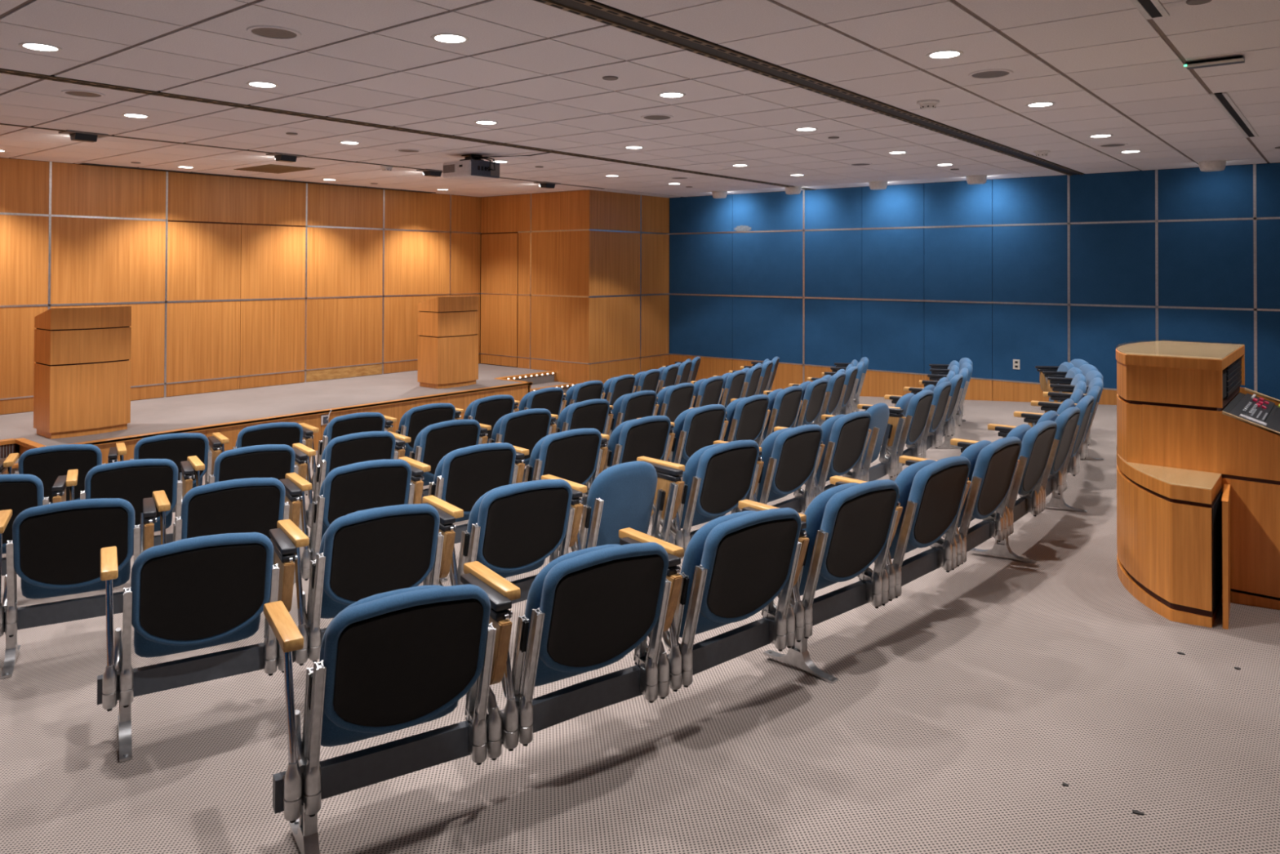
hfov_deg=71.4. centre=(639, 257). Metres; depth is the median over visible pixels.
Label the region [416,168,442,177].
light fixture
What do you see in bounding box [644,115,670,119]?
grille
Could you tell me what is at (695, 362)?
folding chair
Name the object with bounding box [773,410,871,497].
folding chair
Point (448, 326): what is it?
lectern
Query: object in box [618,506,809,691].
folding chair
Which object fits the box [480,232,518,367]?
door
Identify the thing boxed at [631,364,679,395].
folding chair
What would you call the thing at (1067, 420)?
folding chair
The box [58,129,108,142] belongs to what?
spotlight
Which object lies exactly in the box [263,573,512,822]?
folding chair
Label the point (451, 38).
recessed light
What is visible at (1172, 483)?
shelf
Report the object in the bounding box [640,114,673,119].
ceiling speaker
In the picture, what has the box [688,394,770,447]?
folding chair
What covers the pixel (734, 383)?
folding chair
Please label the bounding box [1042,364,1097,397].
folding chair
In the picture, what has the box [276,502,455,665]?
folding chair
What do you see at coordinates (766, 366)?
folding chair
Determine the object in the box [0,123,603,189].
ceiling track
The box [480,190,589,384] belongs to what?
wall
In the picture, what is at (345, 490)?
folding chair
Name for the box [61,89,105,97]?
ceiling speaker
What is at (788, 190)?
bowl
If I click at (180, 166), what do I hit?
recessed light
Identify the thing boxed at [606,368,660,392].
folding chair
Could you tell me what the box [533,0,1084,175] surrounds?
ceiling track
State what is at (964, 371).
folding chair
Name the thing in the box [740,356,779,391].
folding chair
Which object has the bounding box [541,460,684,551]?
folding chair
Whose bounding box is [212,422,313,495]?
folding chair
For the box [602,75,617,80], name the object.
sprinkler cover
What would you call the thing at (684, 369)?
folding chair
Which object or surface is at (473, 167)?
projector
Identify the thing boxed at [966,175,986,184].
bowl
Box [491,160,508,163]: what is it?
recessed light
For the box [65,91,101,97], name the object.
grille
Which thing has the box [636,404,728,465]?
folding chair
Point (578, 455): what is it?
folding chair
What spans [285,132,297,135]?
sprinkler cover
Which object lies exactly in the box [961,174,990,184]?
ceiling light
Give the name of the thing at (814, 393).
folding chair
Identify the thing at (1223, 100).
air slot
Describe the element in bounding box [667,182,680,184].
recessed light
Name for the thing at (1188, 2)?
sprinkler cover
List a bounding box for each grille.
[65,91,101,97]
[251,27,297,38]
[397,150,419,152]
[443,164,454,173]
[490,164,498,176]
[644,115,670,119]
[852,163,870,165]
[972,71,1008,78]
[1101,144,1124,146]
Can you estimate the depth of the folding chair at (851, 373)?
9.09 m
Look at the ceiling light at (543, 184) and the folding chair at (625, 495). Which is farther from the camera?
the ceiling light at (543, 184)
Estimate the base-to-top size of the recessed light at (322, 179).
0.009 m
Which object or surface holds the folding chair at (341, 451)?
on the beam at (169, 537)
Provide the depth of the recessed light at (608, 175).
11.18 m
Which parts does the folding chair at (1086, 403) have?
armrest, tablet arm, seat, backrest, panel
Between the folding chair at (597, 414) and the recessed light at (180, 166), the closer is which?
the folding chair at (597, 414)
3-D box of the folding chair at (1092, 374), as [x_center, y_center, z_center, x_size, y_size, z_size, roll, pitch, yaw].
[3.718,1.265,7.654,0.434,0.590,0.645,0,-1,18]
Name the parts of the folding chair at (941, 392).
armrest, tablet arm, seat, backrest, panel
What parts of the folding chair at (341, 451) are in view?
armrest, arm post, seat rail, seat, backrest, panel, tablet arm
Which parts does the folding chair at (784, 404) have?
seat, backrest, panel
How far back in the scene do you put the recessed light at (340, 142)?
8.26 m
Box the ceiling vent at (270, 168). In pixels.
[233,164,315,173]
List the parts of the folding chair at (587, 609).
armrest, arm post, pivot lever, seat rail, seat, backrest, panel, seat rail, pivot lever, tablet arm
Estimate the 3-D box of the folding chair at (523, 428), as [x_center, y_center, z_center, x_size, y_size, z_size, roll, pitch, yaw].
[-0.966,1.426,6.743,0.434,0.590,0.645,0,-1,44]
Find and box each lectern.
[33,306,131,439]
[417,295,478,388]
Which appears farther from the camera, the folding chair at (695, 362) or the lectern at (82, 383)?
the folding chair at (695, 362)
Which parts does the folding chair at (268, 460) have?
armrest, arm post, backrest, panel, tablet arm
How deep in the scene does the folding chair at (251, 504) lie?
4.26 m
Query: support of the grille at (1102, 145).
attached to the ceiling speaker at (1113, 144)
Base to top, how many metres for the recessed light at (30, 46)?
0.009 m
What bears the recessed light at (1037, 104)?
in the ceiling
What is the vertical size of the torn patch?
0.116 m
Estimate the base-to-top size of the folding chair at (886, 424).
0.557 m
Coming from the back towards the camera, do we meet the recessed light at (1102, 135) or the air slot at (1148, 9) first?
the recessed light at (1102, 135)
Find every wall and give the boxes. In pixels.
[0,157,480,457]
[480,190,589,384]
[588,190,669,384]
[668,162,1279,404]
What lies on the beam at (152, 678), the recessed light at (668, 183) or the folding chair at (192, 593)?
the folding chair at (192, 593)
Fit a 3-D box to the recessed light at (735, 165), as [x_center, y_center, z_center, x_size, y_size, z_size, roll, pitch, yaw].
[1.122,-1.030,9.998,0.192,0.009,0.192,0,-1,39]
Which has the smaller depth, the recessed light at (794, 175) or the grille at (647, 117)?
the grille at (647, 117)
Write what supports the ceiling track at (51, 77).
attached to the ceiling
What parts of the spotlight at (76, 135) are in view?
mounting plate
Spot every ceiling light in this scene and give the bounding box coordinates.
[709,191,728,198]
[780,186,804,195]
[866,180,888,190]
[961,174,990,184]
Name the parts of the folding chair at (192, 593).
armrest, arm post, pivot lever, seat rail, seat, backrest, panel, seat rail, tablet arm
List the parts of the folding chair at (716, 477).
armrest, pivot lever, arm post, seat rail, seat, backrest, panel, seat rail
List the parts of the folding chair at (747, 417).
seat, backrest, panel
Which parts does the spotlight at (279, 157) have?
mounting plate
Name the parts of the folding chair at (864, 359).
tablet arm, seat, backrest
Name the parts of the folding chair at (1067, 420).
armrest, tablet arm, seat, backrest, panel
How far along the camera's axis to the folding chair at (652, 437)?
5.87 m
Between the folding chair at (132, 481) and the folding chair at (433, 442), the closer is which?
the folding chair at (132, 481)
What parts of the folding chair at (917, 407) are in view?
armrest, tablet arm, seat, seat rail, backrest, panel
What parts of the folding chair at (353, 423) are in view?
armrest, arm post, seat rail, seat, backrest, panel, tablet arm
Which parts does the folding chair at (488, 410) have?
armrest, seat, backrest, panel, tablet arm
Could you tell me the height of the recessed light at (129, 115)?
0.009 m
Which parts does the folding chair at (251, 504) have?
armrest, arm post, seat rail, backrest, panel, tablet arm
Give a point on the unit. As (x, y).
(1240, 59)
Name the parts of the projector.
panel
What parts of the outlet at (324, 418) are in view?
plate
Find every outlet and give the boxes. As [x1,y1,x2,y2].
[320,408,331,425]
[1013,359,1019,369]
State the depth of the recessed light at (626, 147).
8.51 m
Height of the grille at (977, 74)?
0.007 m
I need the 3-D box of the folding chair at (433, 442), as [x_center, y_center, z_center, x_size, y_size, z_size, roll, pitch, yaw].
[-1.423,1.425,6.302,0.645,0.590,0.434,1,-1,-42]
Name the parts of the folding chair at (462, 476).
armrest, arm post, seat rail, seat, backrest, panel, tablet arm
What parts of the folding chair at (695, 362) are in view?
backrest, panel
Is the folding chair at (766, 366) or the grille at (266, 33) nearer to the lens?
the grille at (266, 33)
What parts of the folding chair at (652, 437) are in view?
armrest, seat rail, seat, backrest, panel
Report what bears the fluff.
on the floor
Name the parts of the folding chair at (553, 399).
seat, backrest, panel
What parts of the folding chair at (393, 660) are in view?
armrest, arm post, pivot lever, seat rail, seat, backrest, panel, seat rail, tablet arm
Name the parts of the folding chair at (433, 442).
armrest, seat rail, seat, backrest, panel, tablet arm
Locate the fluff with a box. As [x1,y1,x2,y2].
[1132,808,1144,814]
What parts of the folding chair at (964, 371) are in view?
tablet arm, seat, backrest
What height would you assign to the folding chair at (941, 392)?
0.590 m
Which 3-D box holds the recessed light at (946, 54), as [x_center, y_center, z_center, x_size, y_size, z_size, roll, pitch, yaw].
[1.636,-1.089,4.784,0.192,0.009,0.192,0,-1,39]
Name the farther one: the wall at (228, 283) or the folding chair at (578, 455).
the wall at (228, 283)
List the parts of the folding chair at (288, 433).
armrest, arm post, backrest, panel, tablet arm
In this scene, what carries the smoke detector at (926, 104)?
attached to the ceiling
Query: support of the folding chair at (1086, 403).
on the beam at (353, 771)
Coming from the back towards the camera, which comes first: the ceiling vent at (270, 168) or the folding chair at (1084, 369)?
the ceiling vent at (270, 168)
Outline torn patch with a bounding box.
[733,225,751,231]
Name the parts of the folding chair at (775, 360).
tablet arm, backrest, panel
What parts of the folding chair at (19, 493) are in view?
seat, panel, backrest, tablet arm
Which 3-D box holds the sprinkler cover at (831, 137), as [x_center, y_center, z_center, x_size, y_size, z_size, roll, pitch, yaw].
[1.705,-1.050,7.835,0.096,0.011,0.096,0,-1,39]
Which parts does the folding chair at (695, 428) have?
seat rail, seat, backrest, panel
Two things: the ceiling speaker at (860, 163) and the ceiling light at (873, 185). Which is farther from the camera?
the ceiling light at (873, 185)
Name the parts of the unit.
plate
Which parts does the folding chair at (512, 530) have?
armrest, pivot lever, arm post, seat rail, seat, backrest, panel, seat rail, tablet arm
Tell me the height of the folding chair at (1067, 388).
0.590 m
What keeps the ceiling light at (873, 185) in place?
attached to the ceiling
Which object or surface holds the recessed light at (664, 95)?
in the ceiling
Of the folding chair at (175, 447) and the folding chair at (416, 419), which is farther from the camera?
the folding chair at (416, 419)
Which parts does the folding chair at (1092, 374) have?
tablet arm, seat, backrest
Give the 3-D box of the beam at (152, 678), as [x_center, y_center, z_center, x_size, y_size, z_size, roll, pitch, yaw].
[1.104,1.618,6.255,1.199,0.269,8.657,0,-1,39]
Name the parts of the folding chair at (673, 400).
seat, backrest, panel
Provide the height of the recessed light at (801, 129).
0.009 m
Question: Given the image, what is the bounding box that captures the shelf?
[1116,450,1222,504]
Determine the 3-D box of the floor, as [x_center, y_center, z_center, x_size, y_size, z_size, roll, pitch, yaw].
[0.776,1.871,6.617,12.007,0.932,12.224,0,-1,39]
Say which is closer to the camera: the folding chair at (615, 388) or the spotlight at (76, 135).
the spotlight at (76, 135)
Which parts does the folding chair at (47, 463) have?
arm post, armrest, panel, tablet arm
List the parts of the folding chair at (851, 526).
armrest, pivot lever, arm post, seat rail, seat, backrest, panel, seat rail, tablet arm, pivot lever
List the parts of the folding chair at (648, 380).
seat, backrest, panel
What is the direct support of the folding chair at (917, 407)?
on the beam at (152, 678)
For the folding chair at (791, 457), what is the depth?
5.17 m
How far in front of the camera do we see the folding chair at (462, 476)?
5.01 m
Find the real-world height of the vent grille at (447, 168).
0.080 m
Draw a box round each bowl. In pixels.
[784,186,801,195]
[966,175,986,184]
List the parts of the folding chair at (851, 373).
tablet arm, seat, backrest, panel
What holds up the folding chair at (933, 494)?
on the beam at (353, 771)
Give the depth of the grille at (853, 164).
9.85 m
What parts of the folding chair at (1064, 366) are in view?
tablet arm, seat, backrest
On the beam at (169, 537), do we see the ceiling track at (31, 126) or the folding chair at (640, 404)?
the folding chair at (640, 404)
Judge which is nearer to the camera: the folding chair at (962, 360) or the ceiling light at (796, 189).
the folding chair at (962, 360)
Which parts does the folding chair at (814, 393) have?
seat, backrest, panel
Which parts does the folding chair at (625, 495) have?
armrest, pivot lever, arm post, seat rail, seat, pivot lever, seat rail, tablet arm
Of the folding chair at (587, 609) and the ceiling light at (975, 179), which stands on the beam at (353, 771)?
the folding chair at (587, 609)
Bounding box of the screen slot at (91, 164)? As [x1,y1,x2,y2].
[80,163,435,193]
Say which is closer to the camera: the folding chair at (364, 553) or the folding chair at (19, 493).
the folding chair at (364, 553)
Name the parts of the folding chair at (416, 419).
armrest, seat, backrest, panel, tablet arm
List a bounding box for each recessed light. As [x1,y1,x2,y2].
[18,42,62,52]
[121,113,150,118]
[176,165,194,168]
[245,81,278,88]
[322,178,337,180]
[338,141,360,144]
[430,33,469,44]
[474,120,498,124]
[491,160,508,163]
[604,174,619,177]
[624,146,644,149]
[657,92,685,97]
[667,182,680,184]
[731,164,748,166]
[789,173,804,176]
[794,127,817,131]
[887,151,907,154]
[925,49,963,59]
[936,163,954,165]
[1026,102,1055,107]
[1088,133,1113,137]
[1120,150,1141,153]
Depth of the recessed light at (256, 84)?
5.62 m
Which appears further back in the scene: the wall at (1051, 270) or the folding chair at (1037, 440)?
the wall at (1051, 270)
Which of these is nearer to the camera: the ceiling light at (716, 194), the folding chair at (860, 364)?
the folding chair at (860, 364)
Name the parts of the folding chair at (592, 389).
seat, backrest, panel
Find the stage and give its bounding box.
[0,363,574,474]
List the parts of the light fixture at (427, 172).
mounting plate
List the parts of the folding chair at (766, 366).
backrest, panel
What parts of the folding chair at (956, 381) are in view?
armrest, tablet arm, seat, backrest, panel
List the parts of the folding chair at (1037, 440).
armrest, tablet arm, seat, seat rail, backrest, panel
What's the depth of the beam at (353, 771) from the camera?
2.91 m
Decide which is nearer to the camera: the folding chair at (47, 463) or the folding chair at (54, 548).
the folding chair at (54, 548)
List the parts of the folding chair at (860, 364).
tablet arm, seat, backrest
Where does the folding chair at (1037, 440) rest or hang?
on the beam at (353, 771)
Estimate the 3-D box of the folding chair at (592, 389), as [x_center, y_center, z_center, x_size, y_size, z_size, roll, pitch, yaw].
[-0.651,1.520,8.910,0.434,0.590,0.645,0,-1,33]
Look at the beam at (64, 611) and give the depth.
4.02 m
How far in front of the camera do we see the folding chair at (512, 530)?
3.89 m
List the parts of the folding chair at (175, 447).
armrest, arm post, backrest, panel, seat, seat rail, tablet arm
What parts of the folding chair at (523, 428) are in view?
armrest, seat, backrest, panel, tablet arm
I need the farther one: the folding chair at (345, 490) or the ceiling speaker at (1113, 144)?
the ceiling speaker at (1113, 144)
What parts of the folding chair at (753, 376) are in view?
seat, backrest, panel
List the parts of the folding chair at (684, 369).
backrest, panel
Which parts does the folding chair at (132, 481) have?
arm post, armrest, backrest, panel, seat, tablet arm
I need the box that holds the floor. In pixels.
[0,395,1279,853]
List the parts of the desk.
lid, panel, cabinet door, console panel, panel, panel, key plate, key plate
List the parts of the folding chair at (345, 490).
armrest, arm post, pivot lever, seat rail, seat, backrest, panel, tablet arm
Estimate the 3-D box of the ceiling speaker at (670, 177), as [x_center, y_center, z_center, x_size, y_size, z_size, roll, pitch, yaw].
[0.508,-1.014,11.404,0.250,0.010,0.250,0,-1,39]
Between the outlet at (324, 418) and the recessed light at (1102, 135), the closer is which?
the recessed light at (1102, 135)
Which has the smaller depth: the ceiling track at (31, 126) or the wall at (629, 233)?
the ceiling track at (31, 126)
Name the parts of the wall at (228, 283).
panel, panel, panel, panel, panel, panel, panel, panel, panel, panel, panel, panel, panel, panel, panel, panel, panel, panel, panel, panel, panel, panel, panel, panel, panel, panel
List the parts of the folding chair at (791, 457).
armrest, arm post, seat rail, seat, backrest, panel, seat rail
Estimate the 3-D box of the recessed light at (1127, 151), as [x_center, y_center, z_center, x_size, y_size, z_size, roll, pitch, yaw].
[4.803,-1.033,8.717,0.192,0.009,0.192,0,-1,39]
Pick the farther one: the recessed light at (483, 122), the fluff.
the recessed light at (483, 122)
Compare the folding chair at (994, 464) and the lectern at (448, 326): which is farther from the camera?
the lectern at (448, 326)
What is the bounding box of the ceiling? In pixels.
[0,0,1279,198]
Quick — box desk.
[1115,340,1279,629]
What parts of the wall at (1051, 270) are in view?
panel, panel, panel, panel, panel, panel, panel, panel, panel, panel, panel, panel, panel, panel, panel, panel, panel, panel, panel, panel, panel, panel, panel, panel, panel, panel, panel, panel, panel, panel, panel, panel, panel, panel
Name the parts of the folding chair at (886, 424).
armrest, seat, tablet arm, seat rail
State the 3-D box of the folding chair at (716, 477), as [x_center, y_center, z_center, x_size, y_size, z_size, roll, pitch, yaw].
[0.359,1.273,4.851,0.645,0.590,0.434,1,-1,-44]
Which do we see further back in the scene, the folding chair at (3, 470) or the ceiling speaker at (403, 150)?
the ceiling speaker at (403, 150)
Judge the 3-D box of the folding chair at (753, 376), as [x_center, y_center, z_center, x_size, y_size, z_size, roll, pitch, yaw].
[1.109,1.493,9.915,0.434,0.590,0.645,0,-1,22]
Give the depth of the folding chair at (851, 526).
3.55 m
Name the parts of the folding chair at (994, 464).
armrest, tablet arm, seat, seat rail, backrest, panel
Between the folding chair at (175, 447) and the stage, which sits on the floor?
the stage
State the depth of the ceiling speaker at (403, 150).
8.79 m
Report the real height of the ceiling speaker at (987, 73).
0.010 m
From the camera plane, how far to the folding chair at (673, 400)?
8.09 m
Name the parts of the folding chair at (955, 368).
tablet arm, seat, backrest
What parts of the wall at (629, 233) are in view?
panel, panel, panel, panel, panel, panel, panel, panel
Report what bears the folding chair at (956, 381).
on the beam at (152, 678)
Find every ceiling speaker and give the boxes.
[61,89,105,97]
[246,25,301,39]
[395,148,421,152]
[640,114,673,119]
[670,177,688,178]
[848,162,871,165]
[968,69,1013,79]
[1097,142,1128,146]
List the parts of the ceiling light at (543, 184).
mounting plate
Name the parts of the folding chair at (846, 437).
armrest, arm post, seat, seat rail, backrest, panel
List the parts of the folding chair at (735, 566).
armrest, pivot lever, arm post, seat rail, seat, backrest, panel, seat rail, tablet arm, pivot lever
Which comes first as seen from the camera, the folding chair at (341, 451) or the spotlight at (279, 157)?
the folding chair at (341, 451)
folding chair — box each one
[0,457,8,474]
[0,474,66,554]
[0,497,156,636]
[3,444,118,503]
[66,458,194,531]
[100,528,297,711]
[115,432,222,488]
[152,477,302,585]
[186,444,308,529]
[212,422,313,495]
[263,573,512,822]
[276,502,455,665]
[285,458,423,580]
[292,431,405,528]
[298,412,393,491]
[383,403,462,457]
[387,418,488,485]
[398,442,524,522]
[422,479,583,585]
[454,394,519,443]
[463,537,682,751]
[479,408,556,465]
[498,427,608,505]
[514,386,566,424]
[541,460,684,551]
[551,399,613,435]
[563,380,605,407]
[600,415,675,471]
[603,374,636,410]
[604,390,658,447]
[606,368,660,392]
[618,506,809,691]
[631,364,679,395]
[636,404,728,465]
[636,440,764,559]
[656,382,695,429]
[662,356,700,382]
[662,376,724,407]
[665,360,692,385]
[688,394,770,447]
[690,369,746,408]
[712,364,762,397]
[713,424,825,512]
[728,360,773,395]
[730,386,802,444]
[738,479,902,642]
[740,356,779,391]
[763,378,827,426]
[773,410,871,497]
[788,372,845,426]
[807,366,857,414]
[821,402,906,481]
[822,360,864,413]
[830,455,971,600]
[831,356,868,411]
[857,390,933,475]
[884,381,951,457]
[898,436,1021,566]
[903,373,963,447]
[919,368,968,435]
[928,357,973,416]
[928,362,973,426]
[950,420,1057,537]
[987,406,1079,511]
[1013,395,1094,490]
[1031,385,1101,472]
[1035,359,1088,401]
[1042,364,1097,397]
[1043,377,1103,458]
[1047,369,1102,445]
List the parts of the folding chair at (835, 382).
seat, backrest, panel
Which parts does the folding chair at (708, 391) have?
seat, backrest, panel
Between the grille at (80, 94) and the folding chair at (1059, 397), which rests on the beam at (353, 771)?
the folding chair at (1059, 397)
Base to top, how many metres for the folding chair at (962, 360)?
0.590 m
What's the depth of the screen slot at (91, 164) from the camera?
11.44 m
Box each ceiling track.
[0,68,816,190]
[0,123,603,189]
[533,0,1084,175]
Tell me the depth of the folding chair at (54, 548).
3.94 m
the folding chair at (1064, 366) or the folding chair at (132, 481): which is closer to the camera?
the folding chair at (132, 481)
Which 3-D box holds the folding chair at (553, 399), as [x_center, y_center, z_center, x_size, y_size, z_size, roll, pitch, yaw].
[-1.013,1.510,8.395,0.434,0.590,0.645,0,-1,37]
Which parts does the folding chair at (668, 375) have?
seat, backrest, panel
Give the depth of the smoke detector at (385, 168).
10.20 m
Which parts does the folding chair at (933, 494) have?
armrest, arm post, tablet arm, seat, seat rail, backrest, panel, pivot lever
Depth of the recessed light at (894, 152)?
8.82 m
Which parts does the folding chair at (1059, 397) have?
armrest, tablet arm, seat, backrest, panel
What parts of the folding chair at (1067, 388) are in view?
armrest, tablet arm, seat, backrest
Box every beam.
[0,409,855,678]
[1,468,525,575]
[97,419,965,762]
[272,455,1104,853]
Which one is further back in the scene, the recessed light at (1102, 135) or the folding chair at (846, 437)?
the recessed light at (1102, 135)
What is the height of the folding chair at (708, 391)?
0.590 m
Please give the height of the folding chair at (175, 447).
0.590 m
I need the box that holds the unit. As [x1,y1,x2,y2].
[1182,55,1244,69]
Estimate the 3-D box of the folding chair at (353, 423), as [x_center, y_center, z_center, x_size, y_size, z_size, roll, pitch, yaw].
[-2.302,1.499,7.018,0.645,0.590,0.434,1,-1,-41]
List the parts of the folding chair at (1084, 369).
tablet arm, seat, backrest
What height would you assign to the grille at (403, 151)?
0.007 m
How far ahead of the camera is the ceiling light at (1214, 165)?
9.44 m
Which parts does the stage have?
panel, panel, panel, panel, panel, panel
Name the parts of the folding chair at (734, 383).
seat, backrest, panel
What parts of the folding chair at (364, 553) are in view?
armrest, arm post, pivot lever, seat rail, seat, backrest, panel, seat rail, tablet arm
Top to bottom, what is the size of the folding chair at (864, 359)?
0.590 m
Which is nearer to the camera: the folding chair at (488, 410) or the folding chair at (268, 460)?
the folding chair at (268, 460)
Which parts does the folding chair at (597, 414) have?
armrest, seat, backrest, panel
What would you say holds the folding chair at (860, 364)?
on the beam at (64, 611)
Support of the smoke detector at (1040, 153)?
attached to the ceiling
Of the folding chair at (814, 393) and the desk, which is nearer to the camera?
the desk
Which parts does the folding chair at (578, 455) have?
armrest, seat rail, seat, backrest, panel, seat rail, tablet arm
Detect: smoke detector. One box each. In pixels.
[380,165,393,171]
[916,99,939,110]
[1033,150,1049,156]
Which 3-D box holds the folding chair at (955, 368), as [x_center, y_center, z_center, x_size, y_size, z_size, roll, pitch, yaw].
[3.122,1.359,9.006,0.434,0.590,0.645,0,-1,14]
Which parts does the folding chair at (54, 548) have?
arm post, pivot lever, armrest, seat rail, backrest, panel, seat, tablet arm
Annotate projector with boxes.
[442,152,550,181]
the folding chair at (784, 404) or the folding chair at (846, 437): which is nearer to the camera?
the folding chair at (846, 437)
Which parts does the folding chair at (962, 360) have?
tablet arm, seat, backrest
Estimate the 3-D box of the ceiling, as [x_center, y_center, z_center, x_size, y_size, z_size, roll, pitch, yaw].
[0.119,-1.126,7.189,14.120,0.120,12.624,0,-1,39]
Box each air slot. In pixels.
[1129,0,1169,19]
[1209,92,1258,137]
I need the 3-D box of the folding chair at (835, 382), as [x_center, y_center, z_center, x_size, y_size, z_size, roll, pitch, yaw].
[1.738,1.400,8.613,0.434,0.590,0.645,0,-1,27]
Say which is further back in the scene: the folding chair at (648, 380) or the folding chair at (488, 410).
the folding chair at (648, 380)
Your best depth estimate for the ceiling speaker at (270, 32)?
4.36 m
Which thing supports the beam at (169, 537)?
on the floor
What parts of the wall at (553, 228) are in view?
panel, panel, panel, panel, panel, panel, panel, panel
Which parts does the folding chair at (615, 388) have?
seat, panel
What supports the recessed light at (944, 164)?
in the ceiling
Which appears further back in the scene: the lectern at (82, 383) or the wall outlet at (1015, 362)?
the wall outlet at (1015, 362)
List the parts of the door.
panel, panel, panel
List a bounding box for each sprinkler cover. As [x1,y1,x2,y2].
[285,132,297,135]
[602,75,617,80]
[828,136,839,138]
[1186,0,1212,4]
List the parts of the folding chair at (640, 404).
seat rail, seat, backrest, panel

